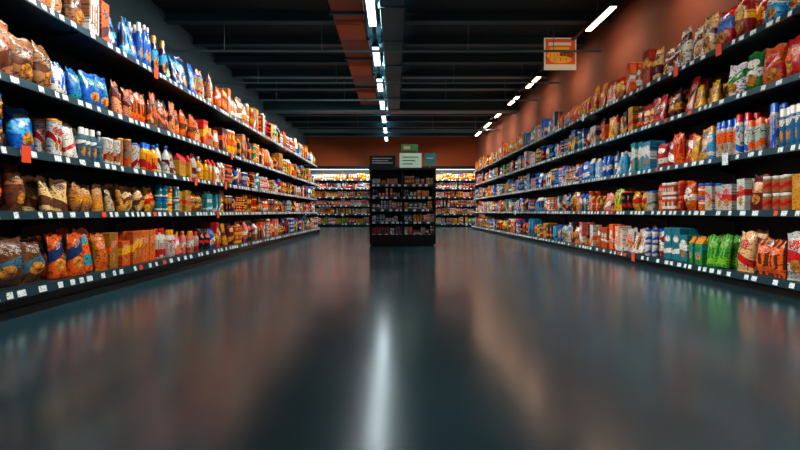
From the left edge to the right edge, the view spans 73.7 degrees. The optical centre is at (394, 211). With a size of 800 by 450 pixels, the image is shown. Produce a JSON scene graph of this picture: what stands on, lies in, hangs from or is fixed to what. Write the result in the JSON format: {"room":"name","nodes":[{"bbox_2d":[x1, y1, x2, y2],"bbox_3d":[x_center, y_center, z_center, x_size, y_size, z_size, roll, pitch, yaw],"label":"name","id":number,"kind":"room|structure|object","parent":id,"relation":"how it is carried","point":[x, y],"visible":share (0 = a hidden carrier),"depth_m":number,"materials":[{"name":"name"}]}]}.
{"room":"supermarket","nodes":[
{"label":"supermarket","id":0,"kind":"room"},
{"bbox_2d":[102,0,307,218],"bbox_3d":[-3.650,-1.260,9.500,0.100,3.720,25.000,0,0,0],"label":"wall","id":1,"kind":"structure","parent":0,"point":[174,37],"depth_m":9.12,"materials":[{"name":"paint"}]},
{"bbox_2d":[151,0,622,122],"bbox_3d":[-0.115,-3.170,9.500,7.170,0.100,25.200,0,0,0],"label":"ceiling","id":2,"kind":"structure","parent":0,"point":[168,6],"depth_m":9.22,"materials":[{"name":"paint"}]},
{"bbox_2d":[328,0,377,104],"bbox_3d":[-0.685,-2.900,6.200,0.530,0.120,16.400,0,0,0],"label":"ceiling bulkhead","id":3,"kind":"object","parent":2,"relation":"attached to","point":[348,15],"depth_m":9.07,"materials":[{"name":"brown paint"}]},
{"bbox_2d":[263,98,518,113],"bbox_3d":[-0.115,-2.935,14.725,6.970,0.370,0.410,0,0,0],"label":"ceiling beam","id":4,"kind":"structure","parent":2,"relation":"attached to","point":[269,107],"depth_m":14.60,"materials":[{"name":"black metal"}]},
{"bbox_2d":[164,13,611,136],"bbox_3d":[-0.115,-3.047,9.535,6.970,0.145,23.170,0,0,0],"label":"ceiling beams","id":5,"kind":"structure","parent":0,"point":[170,18],"depth_m":10.65,"materials":[{"name":"black metal"}]},
{"bbox_2d":[364,0,387,140],"bbox_3d":[-0.330,-2.944,9.550,0.150,0.352,23.500,0,0,0],"label":"ceiling lights","id":6,"kind":"object","parent":5,"relation":"hanging from","point":[370,5],"visible":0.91,"depth_m":9.26,"materials":[{"name":"white"}]},
{"bbox_2d":[175,25,600,130],"bbox_3d":[-0.115,-2.870,11.200,6.970,0.500,12.040,0,0,0],"label":"pipes","id":7,"kind":"object","parent":5,"relation":"attached to","point":[224,50],"visible":0.87,"depth_m":10.88,"materials":[{"name":"black metal"}]},
{"bbox_2d":[378,0,405,111],"bbox_3d":[-0.040,-2.820,6.200,0.360,0.280,16.400,0,0,0],"label":"air duct","id":8,"kind":"object","parent":5,"relation":"hanging from","point":[391,11],"visible":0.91,"depth_m":8.55,"materials":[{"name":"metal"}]},
{"bbox_2d":[473,0,617,135],"bbox_3d":[3.000,-2.964,8.750,0.120,0.312,22.900,0,0,0],"label":"track","id":9,"kind":"object","parent":5,"relation":"hanging from","point":[610,6],"visible":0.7,"depth_m":8.46,"materials":[{"name":"grey"}]},
{"bbox_2d":[544,27,575,69],"bbox_3d":[2.790,-2.760,9.004,0.540,0.720,0.042,0,0,0],"label":"hanging sign","id":10,"kind":"object","parent":5,"relation":"hanging from","point":[552,60],"visible":0.95,"depth_m":8.99,"materials":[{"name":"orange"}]},
{"bbox_2d":[308,137,476,218],"bbox_3d":[-0.115,-1.260,22.050,6.970,3.720,0.100,0,0,0],"label":"wall","id":11,"kind":"structure","parent":0,"point":[327,151],"depth_m":22.00,"materials":[{"name":"paint"}]},
{"bbox_2d":[0,227,799,449],"bbox_3d":[-0.115,0.650,9.500,7.170,0.100,25.200,0,0,0],"label":"floor","id":12,"kind":"structure","parent":0,"point":[329,339],"depth_m":2.26,"materials":[{"name":"grey concrete"}]},
{"bbox_2d":[0,0,319,321],"bbox_3d":[-2.385,-0.500,7.500,0.570,2.200,15.040,0,0,0],"label":"shelving","id":13,"kind":"object","parent":12,"relation":"on","point":[66,42],"visible":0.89,"depth_m":4.46,"materials":[{"name":"black metal"}]},
{"bbox_2d":[0,92,2,144],"label":"jars","id":14,"kind":"object","parent":13,"relation":"on","point":[1,101],"depth_m":3.02,"materials":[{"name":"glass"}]},
{"bbox_2d":[72,127,102,161],"label":"bottles","id":15,"kind":"object","parent":13,"relation":"in","point":[89,145],"depth_m":3.90,"materials":[{"name":"plastic"}]},
{"bbox_2d":[129,22,165,75],"label":"bottles","id":16,"kind":"object","parent":13,"relation":"in","point":[147,52],"depth_m":4.85,"materials":[{"name":"plastic"}]},
{"bbox_2d":[138,142,169,173],"label":"bottles","id":17,"kind":"object","parent":13,"relation":"in","point":[152,160],"depth_m":4.95,"materials":[{"name":"plastic"}]},
{"bbox_2d":[135,185,178,210],"label":"jars","id":18,"kind":"object","parent":13,"relation":"on","point":[165,197],"depth_m":5.18,"materials":[{"name":"teal plastic"}]},
{"bbox_2d":[0,0,317,287],"bbox_3d":[-2.352,-0.633,7.662,0.424,2.135,14.734,0,0,0],"label":"snack bags","id":19,"kind":"object","parent":13,"relation":"in","point":[22,261],"visible":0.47,"depth_m":3.74,"materials":[{"name":"plastic"}]},
{"bbox_2d":[135,228,198,258],"label":"bottles","id":20,"kind":"object","parent":13,"relation":"in","point":[164,244],"depth_m":5.19,"materials":[{"name":"plastic"}]},
{"bbox_2d":[30,73,313,243],"bbox_3d":[-2.361,-0.615,9.245,0.411,2.100,11.494,0,0,0],"label":"cans","id":21,"kind":"object","parent":13,"relation":"in","point":[47,135],"visible":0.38,"depth_m":4.57},
{"bbox_2d":[39,0,316,268],"bbox_3d":[-2.356,-0.625,7.713,0.420,2.120,14.437,0,0,0],"label":"boxes","id":22,"kind":"object","parent":13,"relation":"in","point":[130,247],"visible":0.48,"depth_m":6.28,"materials":[{"name":"cardboard"}]},
{"bbox_2d":[183,153,207,179],"label":"bottles","id":23,"kind":"object","parent":13,"relation":"in","point":[198,170],"depth_m":6.09,"materials":[{"name":"plastic"}]},
{"bbox_2d":[205,190,222,211],"label":"jars","id":24,"kind":"object","parent":13,"relation":"on","point":[212,191],"depth_m":6.92,"materials":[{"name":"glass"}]},
{"bbox_2d":[219,90,226,111],"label":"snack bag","id":25,"kind":"object","parent":13,"relation":"on","point":[223,95],"depth_m":6.93,"materials":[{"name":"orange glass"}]},
{"bbox_2d":[219,164,231,183],"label":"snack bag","id":26,"kind":"object","parent":13,"relation":"on","point":[228,169],"depth_m":7.12,"materials":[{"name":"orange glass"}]},
{"bbox_2d":[229,194,255,211],"label":"jars","id":27,"kind":"object","parent":13,"relation":"on","point":[253,198],"depth_m":7.99,"materials":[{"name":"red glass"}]},
{"bbox_2d":[241,104,270,162],"label":"boxes","id":28,"kind":"object","parent":13,"relation":"on","point":[249,111],"depth_m":8.66,"materials":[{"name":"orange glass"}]},
{"bbox_2d":[252,219,269,236],"label":"jars","id":29,"kind":"object","parent":13,"relation":"on","point":[267,221],"depth_m":9.18,"materials":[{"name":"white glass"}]},
{"bbox_2d":[255,172,280,192],"label":"bottles","id":30,"kind":"object","parent":13,"relation":"in","point":[257,179],"depth_m":8.83,"materials":[{"name":"plastic"}]},
{"bbox_2d":[280,131,296,153],"label":"bottles","id":31,"kind":"object","parent":13,"relation":"in","point":[283,133],"depth_m":10.94,"materials":[{"name":"plastic"}]},
{"bbox_2d":[286,137,292,150],"label":"jars","id":32,"kind":"object","parent":13,"relation":"on","point":[289,141],"depth_m":11.45,"materials":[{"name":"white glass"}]},
{"bbox_2d":[279,218,300,233],"label":"jars","id":33,"kind":"object","parent":13,"relation":"on","point":[286,220],"depth_m":11.10,"materials":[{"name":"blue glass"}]},
{"bbox_2d":[309,166,476,226],"bbox_3d":[-0.115,-0.610,21.505,6.810,2.420,0.650,0,0,0],"label":"shelving","id":34,"kind":"object","parent":12,"relation":"on","point":[347,170],"visible":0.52,"depth_m":21.36,"materials":[{"name":"black"}]},
{"bbox_2d":[341,217,347,222],"label":"bottles","id":35,"kind":"object","parent":34,"relation":"on","point":[344,219],"depth_m":21.45,"materials":[{"name":"plastic"}]},
{"bbox_2d":[342,182,352,196],"label":"bottles","id":36,"kind":"object","parent":34,"relation":"on","point":[349,194],"depth_m":21.44,"materials":[{"name":"plastic"}]},
{"bbox_2d":[310,174,475,222],"bbox_3d":[-0.083,-0.539,21.569,6.684,1.999,0.355,0,0,0],"label":"boxes","id":37,"kind":"object","parent":34,"relation":"in","point":[457,210],"visible":0.53,"depth_m":21.43,"materials":[{"name":"cardboard"}]},
{"bbox_2d":[314,174,474,222],"bbox_3d":[0.001,-0.540,21.560,6.548,2.000,0.373,0,0,0],"label":"cans","id":38,"kind":"object","parent":34,"relation":"in","point":[322,210],"visible":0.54,"depth_m":21.43},
{"bbox_2d":[316,174,474,222],"bbox_3d":[-0.018,-0.539,21.518,6.494,1.998,0.257,0,0,0],"label":"snack bags","id":39,"kind":"object","parent":34,"relation":"in","point":[445,184],"visible":0.67,"depth_m":21.45,"materials":[{"name":"plastic"}]},
{"bbox_2d":[441,207,448,222],"label":"bottles","id":40,"kind":"object","parent":34,"relation":"on","point":[446,210],"depth_m":21.45,"materials":[{"name":"plastic"}]},
{"bbox_2d":[369,144,435,245],"bbox_3d":[0.135,-0.300,9.710,1.190,1.800,0.640,0,0,0],"label":"display rack","id":41,"kind":"object","parent":12,"relation":"on","point":[382,167],"visible":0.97,"depth_m":9.42,"materials":[{"name":"black"}]},
{"bbox_2d":[372,190,376,196],"label":"bottles","id":42,"kind":"object","parent":41,"relation":"in","point":[374,194],"depth_m":9.48,"materials":[{"name":"plastic"}]},
{"bbox_2d":[372,179,397,233],"bbox_3d":[-0.178,-0.097,9.545,0.460,0.994,0.218,0,0,0],"label":"cans","id":43,"kind":"object","parent":41,"relation":"in","point":[380,218],"visible":0.88,"depth_m":9.47},
{"bbox_2d":[381,227,388,233],"label":"bottles","id":44,"kind":"object","parent":41,"relation":"in","point":[383,231],"depth_m":9.47,"materials":[{"name":"plastic"}]},
{"bbox_2d":[379,180,399,208],"label":"jars","id":45,"kind":"object","parent":41,"relation":"on","point":[387,204],"depth_m":9.47,"materials":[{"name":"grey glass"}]},
{"bbox_2d":[385,217,393,221],"label":"jars","id":46,"kind":"object","parent":41,"relation":"on","point":[387,219],"depth_m":9.48,"materials":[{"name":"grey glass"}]},
{"bbox_2d":[392,201,401,208],"label":"bottles","id":47,"kind":"object","parent":41,"relation":"in","point":[395,205],"depth_m":9.46,"materials":[{"name":"plastic"}]},
{"bbox_2d":[395,226,401,233],"label":"jars","id":48,"kind":"object","parent":41,"relation":"on","point":[399,228],"depth_m":9.48,"materials":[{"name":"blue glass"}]},
{"bbox_2d":[372,179,428,233],"bbox_3d":[0.098,-0.093,9.510,1.012,0.987,0.138,0,0,0],"label":"boxes","id":49,"kind":"object","parent":41,"relation":"in","point":[412,205],"visible":0.88,"depth_m":9.46,"materials":[{"name":"cardboard"}]},
{"bbox_2d":[404,190,408,196],"label":"bottles","id":50,"kind":"object","parent":41,"relation":"in","point":[406,194],"depth_m":9.49,"materials":[{"name":"plastic"}]},
{"bbox_2d":[404,176,413,183],"label":"jars","id":51,"kind":"object","parent":41,"relation":"on","point":[409,179],"depth_m":9.49,"materials":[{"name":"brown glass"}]},
{"bbox_2d":[413,214,421,221],"label":"jars","id":52,"kind":"object","parent":41,"relation":"on","point":[416,217],"depth_m":9.47,"materials":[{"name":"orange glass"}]},
{"bbox_2d":[404,178,433,233],"bbox_3d":[0.429,-0.106,9.519,0.533,1.012,0.150,0,0,0],"label":"snack bags","id":53,"kind":"object","parent":41,"relation":"in","point":[417,193],"visible":0.92,"depth_m":9.48,"materials":[{"name":"plastic"}]},
{"bbox_2d":[420,226,424,233],"label":"bottles","id":54,"kind":"object","parent":41,"relation":"in","point":[422,230],"depth_m":9.47,"materials":[{"name":"plastic"}]},
{"bbox_2d":[427,214,433,221],"label":"jars","id":55,"kind":"object","parent":41,"relation":"on","point":[430,217],"depth_m":9.46,"materials":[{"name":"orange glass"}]},
{"bbox_2d":[427,201,436,209],"label":"jars","id":56,"kind":"object","parent":41,"relation":"on","point":[429,203],"depth_m":9.45,"materials":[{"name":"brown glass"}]},
{"bbox_2d":[430,226,433,233],"label":"bottles","id":57,"kind":"object","parent":41,"relation":"in","point":[431,228],"depth_m":9.46,"materials":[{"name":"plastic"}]},
{"bbox_2d":[471,6,799,299],"bbox_3d":[2.995,-0.550,9.500,0.570,2.300,19.040,0,0,0],"label":"shelving","id":58,"kind":"object","parent":12,"relation":"on","point":[714,65],"visible":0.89,"depth_m":5.47,"materials":[{"name":"black metal"}]},
{"bbox_2d":[549,197,557,210],"label":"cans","id":59,"kind":"object","parent":58,"relation":"in","point":[551,200],"depth_m":9.61,"materials":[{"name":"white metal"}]},
{"bbox_2d":[475,132,658,236],"bbox_3d":[2.967,-0.399,12.130,0.408,1.758,12.466,0,0,0],"label":"cans","id":60,"kind":"object","parent":58,"relation":"in","point":[652,196],"visible":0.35,"depth_m":9.66},
{"bbox_2d":[555,164,583,184],"label":"jars","id":61,"kind":"object","parent":58,"relation":"in","point":[570,173],"depth_m":8.80,"materials":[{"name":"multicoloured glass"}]},
{"bbox_2d":[603,151,630,175],"label":"bottles","id":62,"kind":"object","parent":58,"relation":"in","point":[625,161],"depth_m":7.12,"materials":[{"name":"plastic"}]},
{"bbox_2d":[475,0,799,280],"bbox_3d":[2.941,-0.682,9.669,0.437,2.324,18.742,0,0,0],"label":"snack bags","id":63,"kind":"object","parent":58,"relation":"in","point":[756,251],"visible":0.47,"depth_m":4.99,"materials":[{"name":"plastic"}]},
{"bbox_2d":[475,48,799,264],"bbox_3d":[2.960,-0.677,9.669,0.430,2.315,18.742,0,0,0],"label":"boxes","id":64,"kind":"object","parent":58,"relation":"in","point":[680,244],"visible":0.49,"depth_m":6.57,"materials":[{"name":"cardboard"}]},
{"bbox_2d":[645,229,663,255],"label":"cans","id":65,"kind":"object","parent":58,"relation":"in","point":[654,236],"depth_m":5.80,"materials":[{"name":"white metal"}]},
{"bbox_2d":[659,181,734,209],"label":"jars","id":66,"kind":"object","parent":58,"relation":"in","point":[671,195],"depth_m":5.44,"materials":[{"name":"multicoloured plastic"}]},
{"bbox_2d":[708,103,799,158],"label":"bottles","id":67,"kind":"object","parent":58,"relation":"in","point":[777,125],"depth_m":4.27,"materials":[{"name":"plastic"}]},
{"bbox_2d":[762,174,791,209],"label":"jars","id":68,"kind":"object","parent":58,"relation":"in","point":[777,192],"depth_m":4.02,"materials":[{"name":"orange plastic"}]},
{"bbox_2d":[477,0,761,216],"bbox_3d":[3.420,-1.260,9.500,0.100,3.720,25.000,0,0,0],"label":"wall","id":69,"kind":"structure","parent":0,"point":[635,27],"depth_m":8.46,"materials":[{"name":"painted plaster"}]}
]}

